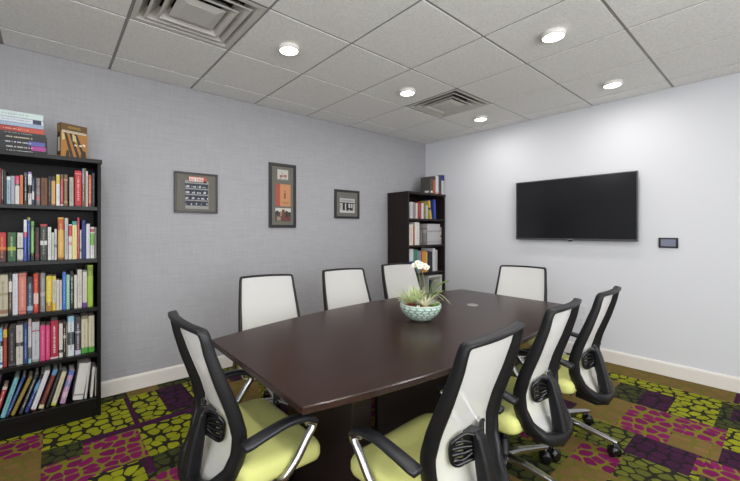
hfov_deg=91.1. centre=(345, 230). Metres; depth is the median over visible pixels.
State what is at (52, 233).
book
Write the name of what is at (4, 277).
book
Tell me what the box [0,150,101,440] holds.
bookcase
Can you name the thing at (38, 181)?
book
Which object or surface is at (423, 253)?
book
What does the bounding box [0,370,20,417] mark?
book
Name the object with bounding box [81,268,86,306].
book
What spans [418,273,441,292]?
storage box
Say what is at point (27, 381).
book
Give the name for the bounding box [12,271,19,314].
book
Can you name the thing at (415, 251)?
book
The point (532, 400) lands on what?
chair
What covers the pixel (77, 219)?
book
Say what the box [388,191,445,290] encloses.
bookcase
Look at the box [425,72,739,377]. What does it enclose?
wall
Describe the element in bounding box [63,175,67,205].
book
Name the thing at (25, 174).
book
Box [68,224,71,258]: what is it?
book
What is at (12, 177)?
book
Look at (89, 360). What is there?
book
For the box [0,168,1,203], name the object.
book
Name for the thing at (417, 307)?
planter
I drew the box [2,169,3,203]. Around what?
book
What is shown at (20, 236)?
book
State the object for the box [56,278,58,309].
book
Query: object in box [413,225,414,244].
book
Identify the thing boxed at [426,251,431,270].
book
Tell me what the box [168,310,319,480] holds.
chair
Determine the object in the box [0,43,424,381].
wall
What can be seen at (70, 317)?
book
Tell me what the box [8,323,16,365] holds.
book
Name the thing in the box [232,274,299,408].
chair
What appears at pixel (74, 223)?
book
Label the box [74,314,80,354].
book
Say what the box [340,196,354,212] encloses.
photo
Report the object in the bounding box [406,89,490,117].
ceiling vent
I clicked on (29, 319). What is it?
book
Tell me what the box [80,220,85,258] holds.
book
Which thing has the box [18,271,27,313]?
book
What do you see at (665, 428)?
floor
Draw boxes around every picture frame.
[174,171,217,213]
[269,162,295,227]
[334,189,359,218]
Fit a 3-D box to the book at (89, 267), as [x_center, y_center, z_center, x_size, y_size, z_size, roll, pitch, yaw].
[-1.843,0.386,2.607,0.033,0.290,0.198,0,0,-39]
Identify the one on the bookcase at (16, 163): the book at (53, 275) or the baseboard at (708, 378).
the book at (53, 275)
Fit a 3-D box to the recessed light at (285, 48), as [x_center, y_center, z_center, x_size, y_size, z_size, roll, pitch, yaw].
[-0.387,-1.244,2.489,0.142,0.034,0.142,0,0,-39]
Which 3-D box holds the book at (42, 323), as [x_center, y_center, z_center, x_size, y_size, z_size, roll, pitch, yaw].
[-2.026,0.734,2.427,0.026,0.231,0.158,0,0,-39]
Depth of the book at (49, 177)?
2.39 m
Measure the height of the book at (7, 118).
0.028 m
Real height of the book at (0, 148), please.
0.016 m
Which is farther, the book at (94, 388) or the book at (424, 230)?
the book at (424, 230)
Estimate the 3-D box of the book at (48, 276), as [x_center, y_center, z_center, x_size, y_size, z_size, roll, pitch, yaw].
[-2.007,0.414,2.455,0.031,0.232,0.158,0,0,-39]
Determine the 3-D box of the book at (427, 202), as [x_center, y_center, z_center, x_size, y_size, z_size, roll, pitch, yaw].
[1.085,-0.280,4.904,0.074,0.248,0.167,0,0,-39]
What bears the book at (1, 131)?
on the book at (2, 135)
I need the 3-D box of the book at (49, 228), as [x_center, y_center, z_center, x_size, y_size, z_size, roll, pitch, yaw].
[-1.997,0.085,2.447,0.018,0.218,0.148,0,0,-39]
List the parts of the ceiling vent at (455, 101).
plate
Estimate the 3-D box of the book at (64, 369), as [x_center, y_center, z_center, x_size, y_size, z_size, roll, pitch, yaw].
[-1.960,1.055,2.478,0.084,0.217,0.148,0,0,-39]
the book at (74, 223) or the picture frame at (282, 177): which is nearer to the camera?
the book at (74, 223)
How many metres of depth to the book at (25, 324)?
2.31 m
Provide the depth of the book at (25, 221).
2.32 m
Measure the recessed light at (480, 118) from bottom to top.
0.034 m
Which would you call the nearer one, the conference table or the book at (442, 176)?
the conference table
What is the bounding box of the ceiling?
[0,0,739,143]
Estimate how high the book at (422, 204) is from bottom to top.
0.205 m
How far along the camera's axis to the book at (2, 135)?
2.29 m
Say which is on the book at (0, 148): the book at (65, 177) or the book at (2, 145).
the book at (2, 145)
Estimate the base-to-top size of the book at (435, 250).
0.283 m
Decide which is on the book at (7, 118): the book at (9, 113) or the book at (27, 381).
the book at (9, 113)
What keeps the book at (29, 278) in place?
on the bookcase at (16, 163)
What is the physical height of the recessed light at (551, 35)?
0.034 m
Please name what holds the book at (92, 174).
on the bookcase at (16, 163)
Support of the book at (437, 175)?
on the bookcase at (398, 202)
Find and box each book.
[0,109,43,121]
[0,115,43,125]
[0,120,43,129]
[0,124,44,134]
[0,130,45,137]
[0,133,46,145]
[0,138,46,147]
[0,143,46,151]
[0,148,47,153]
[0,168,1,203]
[0,232,6,261]
[0,273,8,315]
[0,323,4,367]
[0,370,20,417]
[0,380,8,408]
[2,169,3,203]
[3,323,8,366]
[4,170,7,203]
[5,369,26,416]
[7,176,10,203]
[7,232,16,261]
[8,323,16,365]
[9,271,13,314]
[11,176,14,203]
[11,370,32,414]
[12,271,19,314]
[15,176,19,203]
[16,320,23,364]
[17,233,23,260]
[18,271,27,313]
[19,367,38,413]
[20,175,23,203]
[23,319,27,363]
[24,173,27,204]
[24,220,26,260]
[25,366,43,411]
[27,217,30,260]
[27,276,32,312]
[28,172,31,204]
[28,318,32,362]
[30,365,49,409]
[31,221,34,260]
[32,178,33,204]
[32,317,39,361]
[33,271,38,312]
[34,176,35,204]
[35,227,39,260]
[36,178,40,204]
[38,364,57,408]
[39,271,39,311]
[40,224,46,259]
[40,271,45,311]
[40,321,44,360]
[41,178,47,204]
[46,274,51,310]
[46,321,49,359]
[46,363,61,406]
[48,176,50,204]
[48,227,50,259]
[50,316,57,358]
[51,176,54,204]
[51,232,53,259]
[51,366,66,405]
[52,274,55,310]
[54,229,56,259]
[56,175,59,205]
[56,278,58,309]
[57,122,86,157]
[57,217,63,259]
[59,279,61,309]
[59,320,62,357]
[59,364,74,403]
[60,174,62,205]
[62,271,65,309]
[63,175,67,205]
[63,319,65,356]
[64,218,67,258]
[66,273,69,308]
[66,320,66,355]
[67,313,73,355]
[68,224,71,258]
[69,177,73,205]
[69,270,73,308]
[71,221,76,258]
[72,358,88,399]
[73,171,81,205]
[74,273,76,307]
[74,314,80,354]
[76,218,79,258]
[76,268,81,307]
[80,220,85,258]
[80,312,87,353]
[81,168,83,205]
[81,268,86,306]
[84,168,85,206]
[84,358,90,398]
[85,263,92,306]
[86,171,87,206]
[86,224,89,258]
[87,312,93,351]
[88,175,90,206]
[88,361,94,396]
[90,227,93,257]
[91,173,94,206]
[93,362,96,395]
[94,227,96,257]
[409,202,410,217]
[409,222,418,244]
[409,224,412,244]
[409,249,412,262]
[411,202,412,217]
[413,202,414,217]
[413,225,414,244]
[413,249,417,272]
[415,202,420,218]
[415,203,417,218]
[418,250,425,271]
[418,251,420,272]
[419,224,439,244]
[419,228,421,244]
[420,201,431,218]
[421,202,425,218]
[421,203,423,218]
[421,248,434,270]
[422,228,426,244]
[423,200,435,218]
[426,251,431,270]
[427,252,429,271]
[428,175,438,193]
[431,176,435,193]
[435,250,436,270]
[437,175,440,193]
[441,175,443,194]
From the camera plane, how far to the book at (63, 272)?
2.44 m
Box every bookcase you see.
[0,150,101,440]
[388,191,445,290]
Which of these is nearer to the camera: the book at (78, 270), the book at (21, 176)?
the book at (21, 176)
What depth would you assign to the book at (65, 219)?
2.45 m
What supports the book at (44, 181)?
on the bookcase at (16, 163)
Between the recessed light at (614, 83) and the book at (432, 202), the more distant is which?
the book at (432, 202)
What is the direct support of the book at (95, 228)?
on the bookcase at (16, 163)
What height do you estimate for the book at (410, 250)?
0.311 m
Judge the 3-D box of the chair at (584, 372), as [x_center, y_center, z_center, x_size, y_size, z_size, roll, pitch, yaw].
[1.356,0.811,2.277,0.672,0.956,0.642,0,0,-43]
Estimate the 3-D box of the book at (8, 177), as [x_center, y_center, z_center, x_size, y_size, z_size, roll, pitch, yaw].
[-2.149,-0.255,2.318,0.018,0.176,0.120,0,0,-39]
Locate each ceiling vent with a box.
[130,0,266,48]
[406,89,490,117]
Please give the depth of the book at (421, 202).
4.78 m
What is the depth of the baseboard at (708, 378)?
3.18 m
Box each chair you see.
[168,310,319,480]
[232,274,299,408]
[322,268,371,310]
[348,321,524,480]
[381,263,422,298]
[495,265,546,359]
[498,298,581,480]
[512,286,621,461]
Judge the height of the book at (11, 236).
0.183 m
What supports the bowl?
on the conference table
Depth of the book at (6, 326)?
2.26 m
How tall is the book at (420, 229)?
0.214 m
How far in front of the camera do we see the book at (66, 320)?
2.45 m
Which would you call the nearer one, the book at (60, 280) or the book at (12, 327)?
the book at (12, 327)
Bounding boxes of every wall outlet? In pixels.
[577,316,584,327]
[580,304,587,316]
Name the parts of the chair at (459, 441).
seat, backrest frame, backrest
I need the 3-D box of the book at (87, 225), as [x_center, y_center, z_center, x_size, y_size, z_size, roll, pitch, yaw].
[-1.845,0.073,2.590,0.022,0.242,0.164,0,0,-39]
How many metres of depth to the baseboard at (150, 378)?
2.99 m
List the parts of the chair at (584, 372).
seat, leg, leg, backrest frame, backrest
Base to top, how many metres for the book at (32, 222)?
0.255 m
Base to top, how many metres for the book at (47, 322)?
0.227 m
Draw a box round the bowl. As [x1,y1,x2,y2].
[400,301,440,320]
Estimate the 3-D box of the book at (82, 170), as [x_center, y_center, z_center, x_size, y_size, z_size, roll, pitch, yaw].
[-1.865,-0.298,2.570,0.011,0.263,0.179,0,0,-39]
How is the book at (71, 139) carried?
on the bookcase at (16, 163)
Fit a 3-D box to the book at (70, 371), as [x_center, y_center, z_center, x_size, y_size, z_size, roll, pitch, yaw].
[-1.925,1.055,2.506,0.080,0.217,0.147,0,0,-39]
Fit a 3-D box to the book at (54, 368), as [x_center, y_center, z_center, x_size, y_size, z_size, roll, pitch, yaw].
[-2.008,1.042,2.452,0.101,0.244,0.169,0,0,-39]
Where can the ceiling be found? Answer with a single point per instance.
(353, 61)
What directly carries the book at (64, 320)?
on the bookcase at (16, 163)
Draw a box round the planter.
[395,260,448,320]
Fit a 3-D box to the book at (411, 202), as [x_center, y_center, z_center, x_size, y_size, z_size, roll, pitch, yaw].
[0.805,-0.261,4.672,0.041,0.211,0.144,0,0,-39]
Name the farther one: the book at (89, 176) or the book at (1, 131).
the book at (89, 176)
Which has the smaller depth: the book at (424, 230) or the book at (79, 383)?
the book at (79, 383)
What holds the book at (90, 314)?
on the bookcase at (16, 163)
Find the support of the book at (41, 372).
on the bookcase at (16, 163)
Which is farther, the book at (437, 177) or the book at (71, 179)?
the book at (437, 177)
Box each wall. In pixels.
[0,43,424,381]
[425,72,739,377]
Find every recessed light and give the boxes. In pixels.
[278,42,298,55]
[399,88,414,95]
[474,115,486,121]
[541,27,565,42]
[602,79,622,88]
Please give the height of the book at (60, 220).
0.283 m
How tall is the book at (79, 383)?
0.251 m
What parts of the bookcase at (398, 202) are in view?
panel, panel, shelf, shelf, shelf, panel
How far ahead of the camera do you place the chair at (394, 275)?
3.67 m
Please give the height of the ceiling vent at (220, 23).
0.142 m
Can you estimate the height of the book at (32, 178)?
0.175 m
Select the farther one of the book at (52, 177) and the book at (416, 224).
the book at (416, 224)
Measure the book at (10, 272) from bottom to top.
0.265 m
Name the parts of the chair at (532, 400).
leg, seat, leg, leg, backrest frame, backrest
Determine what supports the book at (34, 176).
on the bookcase at (16, 163)
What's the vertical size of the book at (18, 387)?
0.235 m
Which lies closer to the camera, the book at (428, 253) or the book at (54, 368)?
the book at (54, 368)
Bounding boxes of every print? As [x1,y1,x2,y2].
[275,184,290,206]
[275,208,290,220]
[277,169,287,180]
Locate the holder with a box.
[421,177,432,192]
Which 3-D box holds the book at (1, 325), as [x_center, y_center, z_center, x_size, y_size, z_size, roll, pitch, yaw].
[-2.185,0.728,2.305,0.018,0.243,0.165,0,0,-39]
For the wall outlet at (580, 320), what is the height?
0.116 m
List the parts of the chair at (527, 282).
backrest, backrest frame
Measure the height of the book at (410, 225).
0.266 m
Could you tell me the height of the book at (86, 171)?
0.249 m
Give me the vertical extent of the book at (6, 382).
0.196 m
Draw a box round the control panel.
[659,238,677,247]
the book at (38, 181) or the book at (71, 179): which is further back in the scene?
the book at (71, 179)
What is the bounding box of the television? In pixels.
[516,170,637,241]
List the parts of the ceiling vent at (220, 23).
plate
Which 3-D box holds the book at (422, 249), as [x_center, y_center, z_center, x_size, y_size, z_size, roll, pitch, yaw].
[1.138,0.391,4.968,0.051,0.307,0.200,0,0,-39]
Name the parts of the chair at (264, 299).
backrest frame, leg, backrest, leg, leg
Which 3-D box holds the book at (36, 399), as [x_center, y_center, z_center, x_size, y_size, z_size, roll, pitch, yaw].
[-2.040,1.040,2.427,0.101,0.247,0.170,0,0,-39]
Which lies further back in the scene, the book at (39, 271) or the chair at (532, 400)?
the book at (39, 271)
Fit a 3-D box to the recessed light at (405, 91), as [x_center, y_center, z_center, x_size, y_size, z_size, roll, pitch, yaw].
[0.558,-1.244,3.259,0.142,0.034,0.142,0,0,-39]
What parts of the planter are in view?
orchid stem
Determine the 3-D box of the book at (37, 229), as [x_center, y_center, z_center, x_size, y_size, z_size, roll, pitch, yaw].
[-2.046,0.086,2.409,0.023,0.216,0.147,0,0,-39]
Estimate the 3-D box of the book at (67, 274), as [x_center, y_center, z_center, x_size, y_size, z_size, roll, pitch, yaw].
[-1.927,0.415,2.515,0.018,0.232,0.158,0,0,-39]
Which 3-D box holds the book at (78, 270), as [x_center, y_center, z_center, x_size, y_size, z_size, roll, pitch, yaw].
[-1.888,0.400,2.568,0.027,0.261,0.178,0,0,-39]
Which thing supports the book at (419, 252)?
on the bookcase at (398, 202)
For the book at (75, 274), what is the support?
on the bookcase at (16, 163)
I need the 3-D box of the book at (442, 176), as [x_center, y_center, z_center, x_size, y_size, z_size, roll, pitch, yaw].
[1.292,-0.629,5.049,0.065,0.268,0.170,0,0,-39]
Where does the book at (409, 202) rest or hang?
on the bookcase at (398, 202)
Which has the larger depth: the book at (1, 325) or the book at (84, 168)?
the book at (84, 168)
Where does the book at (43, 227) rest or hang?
on the bookcase at (16, 163)
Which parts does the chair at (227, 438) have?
backrest, backrest frame, seat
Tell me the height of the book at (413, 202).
0.208 m
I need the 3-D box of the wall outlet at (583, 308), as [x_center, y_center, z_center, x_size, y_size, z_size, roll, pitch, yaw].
[2.450,0.820,3.725,0.008,0.116,0.072,0,0,-39]
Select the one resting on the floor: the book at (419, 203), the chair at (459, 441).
the chair at (459, 441)
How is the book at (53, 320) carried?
on the bookcase at (16, 163)
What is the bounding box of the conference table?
[212,289,563,480]
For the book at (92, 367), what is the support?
on the bookcase at (16, 163)
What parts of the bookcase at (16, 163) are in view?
shelf, shelf, shelf, shelf, shelf, panel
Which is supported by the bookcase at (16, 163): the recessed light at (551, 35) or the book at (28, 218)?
the book at (28, 218)
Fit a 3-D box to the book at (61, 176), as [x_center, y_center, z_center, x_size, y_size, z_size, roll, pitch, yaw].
[-1.944,-0.271,2.482,0.016,0.210,0.143,0,0,-39]
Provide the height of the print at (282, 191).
0.231 m
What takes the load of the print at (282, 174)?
attached to the picture frame at (282, 177)
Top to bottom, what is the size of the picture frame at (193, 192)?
0.359 m
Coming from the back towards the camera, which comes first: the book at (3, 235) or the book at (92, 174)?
the book at (92, 174)
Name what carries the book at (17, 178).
on the bookcase at (16, 163)
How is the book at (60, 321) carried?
on the bookcase at (16, 163)
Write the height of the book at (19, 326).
0.249 m
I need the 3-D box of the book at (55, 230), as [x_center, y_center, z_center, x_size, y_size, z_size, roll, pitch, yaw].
[-1.976,0.091,2.470,0.012,0.205,0.140,0,0,-39]
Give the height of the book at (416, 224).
0.294 m
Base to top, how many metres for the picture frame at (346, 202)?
0.340 m
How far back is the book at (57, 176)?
2.42 m
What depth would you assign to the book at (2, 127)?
2.29 m
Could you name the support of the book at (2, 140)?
on the book at (2, 145)
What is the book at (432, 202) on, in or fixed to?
on the bookcase at (398, 202)
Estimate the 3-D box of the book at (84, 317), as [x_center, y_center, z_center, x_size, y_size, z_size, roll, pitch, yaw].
[-1.863,0.721,2.581,0.038,0.257,0.175,0,0,-39]
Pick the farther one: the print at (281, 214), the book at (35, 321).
the print at (281, 214)
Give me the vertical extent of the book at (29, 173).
0.212 m
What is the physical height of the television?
0.664 m
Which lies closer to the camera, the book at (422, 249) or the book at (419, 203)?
the book at (419, 203)
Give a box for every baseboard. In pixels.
[101,355,232,397]
[528,341,739,392]
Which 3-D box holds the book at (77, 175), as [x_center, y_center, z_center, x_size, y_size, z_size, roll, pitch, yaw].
[-1.886,-0.289,2.553,0.040,0.245,0.167,0,0,-39]
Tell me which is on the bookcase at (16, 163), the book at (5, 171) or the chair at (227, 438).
the book at (5, 171)
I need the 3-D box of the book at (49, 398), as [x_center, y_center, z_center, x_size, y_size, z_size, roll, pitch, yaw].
[-1.984,1.046,2.468,0.086,0.236,0.164,0,0,-39]
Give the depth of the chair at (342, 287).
3.17 m
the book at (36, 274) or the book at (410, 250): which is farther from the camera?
the book at (410, 250)
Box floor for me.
[0,343,739,480]
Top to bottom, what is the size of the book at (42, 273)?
0.253 m
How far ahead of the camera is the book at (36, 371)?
2.34 m
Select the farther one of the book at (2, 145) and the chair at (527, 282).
the chair at (527, 282)
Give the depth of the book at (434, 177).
4.86 m
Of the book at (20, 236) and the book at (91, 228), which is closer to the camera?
the book at (20, 236)
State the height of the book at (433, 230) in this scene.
0.276 m
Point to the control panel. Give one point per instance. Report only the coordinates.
(663, 242)
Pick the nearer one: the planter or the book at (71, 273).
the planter
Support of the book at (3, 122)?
on the book at (2, 127)
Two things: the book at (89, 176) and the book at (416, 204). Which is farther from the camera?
the book at (416, 204)

